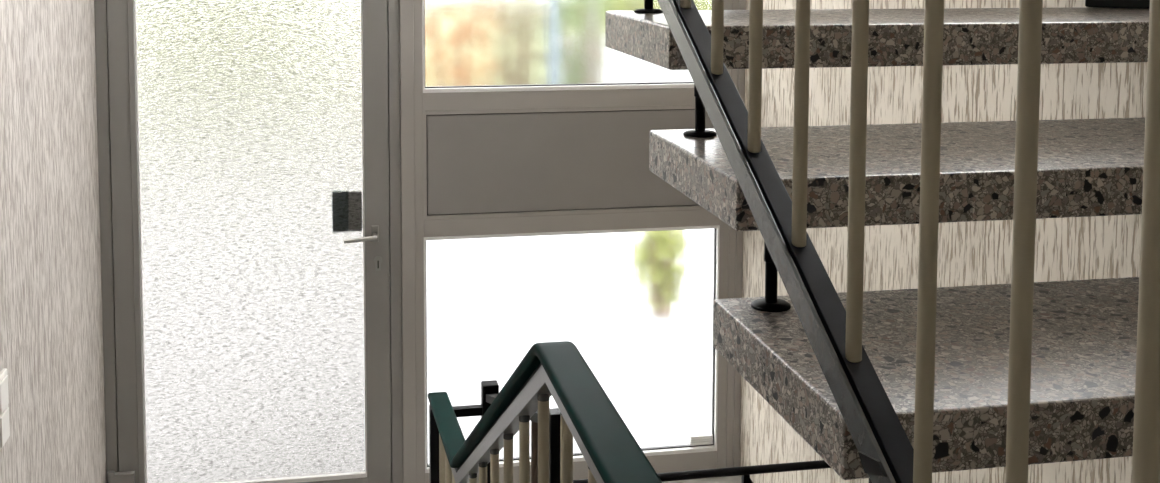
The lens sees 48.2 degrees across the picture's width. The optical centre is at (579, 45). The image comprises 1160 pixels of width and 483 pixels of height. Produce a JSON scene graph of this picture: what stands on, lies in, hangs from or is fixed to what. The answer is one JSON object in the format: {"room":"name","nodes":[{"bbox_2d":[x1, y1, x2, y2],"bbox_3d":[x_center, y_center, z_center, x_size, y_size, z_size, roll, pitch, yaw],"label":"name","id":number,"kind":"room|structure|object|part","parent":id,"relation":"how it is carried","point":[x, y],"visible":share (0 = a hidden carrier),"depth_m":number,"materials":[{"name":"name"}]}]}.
{"room":"stairwell","nodes":[
{"label":"stairwell","id":0,"kind":"room"},
{"bbox_2d":[0,0,106,482],"bbox_3d":[-1.162,0.252,1.203,0.200,6.500,7.370,-1,5,-11],"label":"wall","id":1,"kind":"structure","parent":0,"point":[51,319],"depth_m":3.91,"materials":[{"name":"paint"}]},
{"bbox_2d":[0,368,9,449],"bbox_3d":[-1.456,0.918,3.265,0.019,0.180,0.112,-1,5,-11],"label":"light switch","id":2,"kind":"object","parent":1,"relation":"attached to","point":[4,396],"visible":1,"depth_m":3.25,"materials":[{"name":"white plastic"}]},
{"bbox_2d":[663,475,741,482],"bbox_3d":[-0.365,1.941,4.160,2.485,0.150,1.970,-1,5,-11],"label":"floor","id":3,"kind":"structure","parent":0,"point":[729,479],"depth_m":5.30,"materials":[{"name":"stone"}]},
{"bbox_2d":[428,341,662,482],"bbox_3d":[-0.067,1.220,2.062,0.058,1.618,3.566,-1,5,-11],"label":"landing railing","id":4,"kind":"object","parent":3,"relation":"on","point":[611,453],"visible":1,"depth_m":1.94,"materials":[{"name":"green plastic"}]},
{"bbox_3d":[-0.413,1.470,3.800,0.050,0.844,0.050,-1,5,-11],"label":"post","id":5,"kind":"part","parent":4,"relation":"part of","materials":[{"name":"black metal"}]},
{"bbox_2d":[740,0,1159,482],"bbox_3d":[1.470,0.219,1.731,0.200,6.500,7.370,-1,5,-11],"label":"wall","id":6,"kind":"structure","parent":0,"point":[972,253],"depth_m":3.49,"materials":[{"name":"paint"}]},
{"bbox_2d":[605,7,1149,69],"bbox_3d":[0.682,-0.021,2.204,1.214,0.064,0.431,-1,5,-11],"label":"stair tread","id":7,"kind":"structure","parent":6,"relation":"attached to","point":[971,36],"depth_m":1.98,"materials":[{"name":"stone"}]},
{"bbox_2d":[634,0,662,12],"bbox_3d":[0.119,-0.110,2.233,0.050,0.105,0.050,-1,5,-11],"label":"bolt","id":8,"kind":"object","parent":7,"relation":"on","point":[648,4],"visible":0.97,"depth_m":2.23,"materials":[{"name":"black paint"}]},
{"bbox_3d":[0.119,-0.091,2.234,0.016,0.056,0.016,-1,5,-11],"label":"rod","id":9,"kind":"part","parent":8,"relation":"part of","materials":[{"name":"black paint"}]},
{"bbox_2d":[1085,0,1149,8],"bbox_3d":[1.099,-0.115,2.407,0.240,0.093,0.174,-1,5,-11],"label":"block","id":10,"kind":"object","parent":7,"relation":"on","point":[1145,4],"visible":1,"depth_m":2.44,"materials":[{"name":"black"}]},
{"bbox_2d":[649,117,1144,230],"bbox_3d":[0.744,0.171,1.907,1.214,0.064,0.431,-1,5,-11],"label":"stair tread","id":11,"kind":"structure","parent":6,"relation":"attached to","point":[1087,167],"depth_m":1.68,"materials":[{"name":"stone"}]},
{"bbox_2d":[683,84,716,137],"bbox_3d":[0.180,0.083,1.939,0.050,0.103,0.050,-1,5,-11],"label":"bolt","id":12,"kind":"object","parent":11,"relation":"on","point":[699,132],"visible":0.57,"depth_m":1.93,"materials":[{"name":"black paint"}]},
{"bbox_3d":[0.180,0.100,1.941,0.016,0.056,0.016,-1,5,-11],"label":"rod","id":13,"kind":"part","parent":12,"relation":"part of","materials":[{"name":"black paint"}]},
{"bbox_2d":[713,277,1138,479],"bbox_3d":[0.809,0.369,1.592,1.214,0.064,0.431,-1,5,-11],"label":"stair tread","id":14,"kind":"structure","parent":6,"relation":"attached to","point":[1084,332],"depth_m":1.43,"materials":[{"name":"stone"}]},
{"bbox_2d":[751,241,790,311],"bbox_3d":[0.242,0.277,1.641,0.050,0.108,0.050,-1,5,-11],"label":"bolt","id":15,"kind":"object","parent":14,"relation":"on","point":[770,303],"visible":0.66,"depth_m":1.64,"materials":[{"name":"black paint"}]},
{"bbox_3d":[0.242,0.297,1.642,0.016,0.056,0.016,-1,5,-11],"label":"rod","id":16,"kind":"part","parent":15,"relation":"part of","materials":[{"name":"black paint"}]},
{"bbox_2d":[657,0,1159,482],"bbox_3d":[0.218,-0.270,1.527,0.058,2.206,2.559,-1,5,-11],"label":"stair railing","id":17,"kind":"object","parent":14,"relation":"attached to","point":[886,453],"visible":1,"depth_m":1.21,"materials":[{"name":"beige metal"}]},
{"bbox_3d":[0.217,0.152,1.565,0.028,1.357,2.550,-1,5,-11],"label":"rail","id":18,"kind":"part","parent":17,"relation":"part of","materials":[{"name":"black metal"}]},
{"bbox_3d":[0.153,3.529,1.679,2.485,0.100,7.270,-1,5,-11],"label":"floor","id":19,"kind":"structure","parent":0,"visible":0},
{"bbox_2d":[452,380,830,482],"bbox_3d":[0.330,2.036,3.647,1.327,2.564,1.210,-1,5,-11],"label":"guard railing","id":20,"kind":"object","parent":19,"relation":"on","point":[489,389],"visible":0.58,"depth_m":4.02,"materials":[{"name":"black metal"}]},
{"bbox_3d":[-0.282,1.460,4.071,0.050,0.821,0.050,-1,5,-11],"label":"newel post","id":21,"kind":"part","parent":20,"relation":"part of","materials":[{"name":"black metal"}]},
{"bbox_3d":[-0.113,2.110,3.267,0.022,2.474,0.022,-1,5,-11],"label":"brown post","id":22,"kind":"part","parent":20,"relation":"part of","materials":[{"name":"metal"}]},
{"bbox_3d":[-0.054,2.088,2.975,0.038,2.564,0.040,-1,5,-11],"label":"stair post","id":23,"kind":"part","parent":20,"relation":"part of","materials":[{"name":"black metal"}]},
{"bbox_3d":[0.541,1.629,4.251,0.022,0.462,0.022,-1,5,-11],"label":"bar post","id":24,"kind":"part","parent":20,"relation":"part of","materials":[{"name":"black metal"}]},
{"bbox_3d":[-0.571,2.490,5.221,2.485,1.405,0.100,-1,5,-11],"label":"wall","id":25,"kind":"structure","parent":0,"visible":0},
{"bbox_2d":[94,0,402,482],"bbox_3d":[-1.232,0.601,4.894,1.104,2.400,0.134,-1,5,-11],"label":"door","id":26,"kind":"structure","parent":25,"relation":"in","point":[249,151],"depth_m":4.92,"materials":[{"name":"grey paint"}]},
{"bbox_3d":[-0.837,0.735,4.945,0.126,0.029,0.058,-1,5,-11],"label":"handle","id":27,"kind":"part","parent":26,"relation":"part of","materials":[{"name":"metal"}]},
{"bbox_3d":[-0.788,0.723,4.981,0.028,0.065,0.007,-1,5,-11],"label":"rose plate","id":28,"kind":"part","parent":26,"relation":"part of","materials":[{"name":"grey metal"}]},
{"bbox_3d":[-0.778,0.839,4.993,0.032,0.056,0.006,-1,5,-11],"label":"keyhole plate","id":29,"kind":"part","parent":26,"relation":"part of","materials":[{"name":"grey metal"}]},
{"bbox_2d":[400,0,745,482],"bbox_3d":[-0.015,-0.558,5.070,1.378,4.690,0.078,-1,5,-11],"label":"window","id":30,"kind":"structure","parent":25,"relation":"in","point":[533,209],"depth_m":5.14,"materials":[{"name":"clear glass"}]},
{"bbox_3d":[-0.021,-0.567,5.077,1.181,1.449,0.008,-1,5,-11],"label":"glass pane","id":31,"kind":"part","parent":30,"relation":"part of","materials":[{"name":"clear glass"}]},
{"bbox_3d":[-0.027,1.202,5.217,1.181,0.914,0.008,-1,5,-11],"label":"glass pane","id":32,"kind":"part","parent":30,"relation":"part of","materials":[{"name":"clear glass"}]},
{"bbox_3d":[-0.020,0.456,5.138,1.165,0.388,0.020,-1,5,-11],"label":"blind panel","id":33,"kind":"part","parent":30,"relation":"part of","materials":[{"name":"grey metal"}]},
{"bbox_2d":[690,434,712,445],"bbox_3d":[0.501,1.627,5.345,0.095,0.036,0.015,-1,5,-11],"label":"vent","id":34,"kind":"object","parent":30,"relation":"attached to","point":[695,439],"depth_m":5.34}
]}

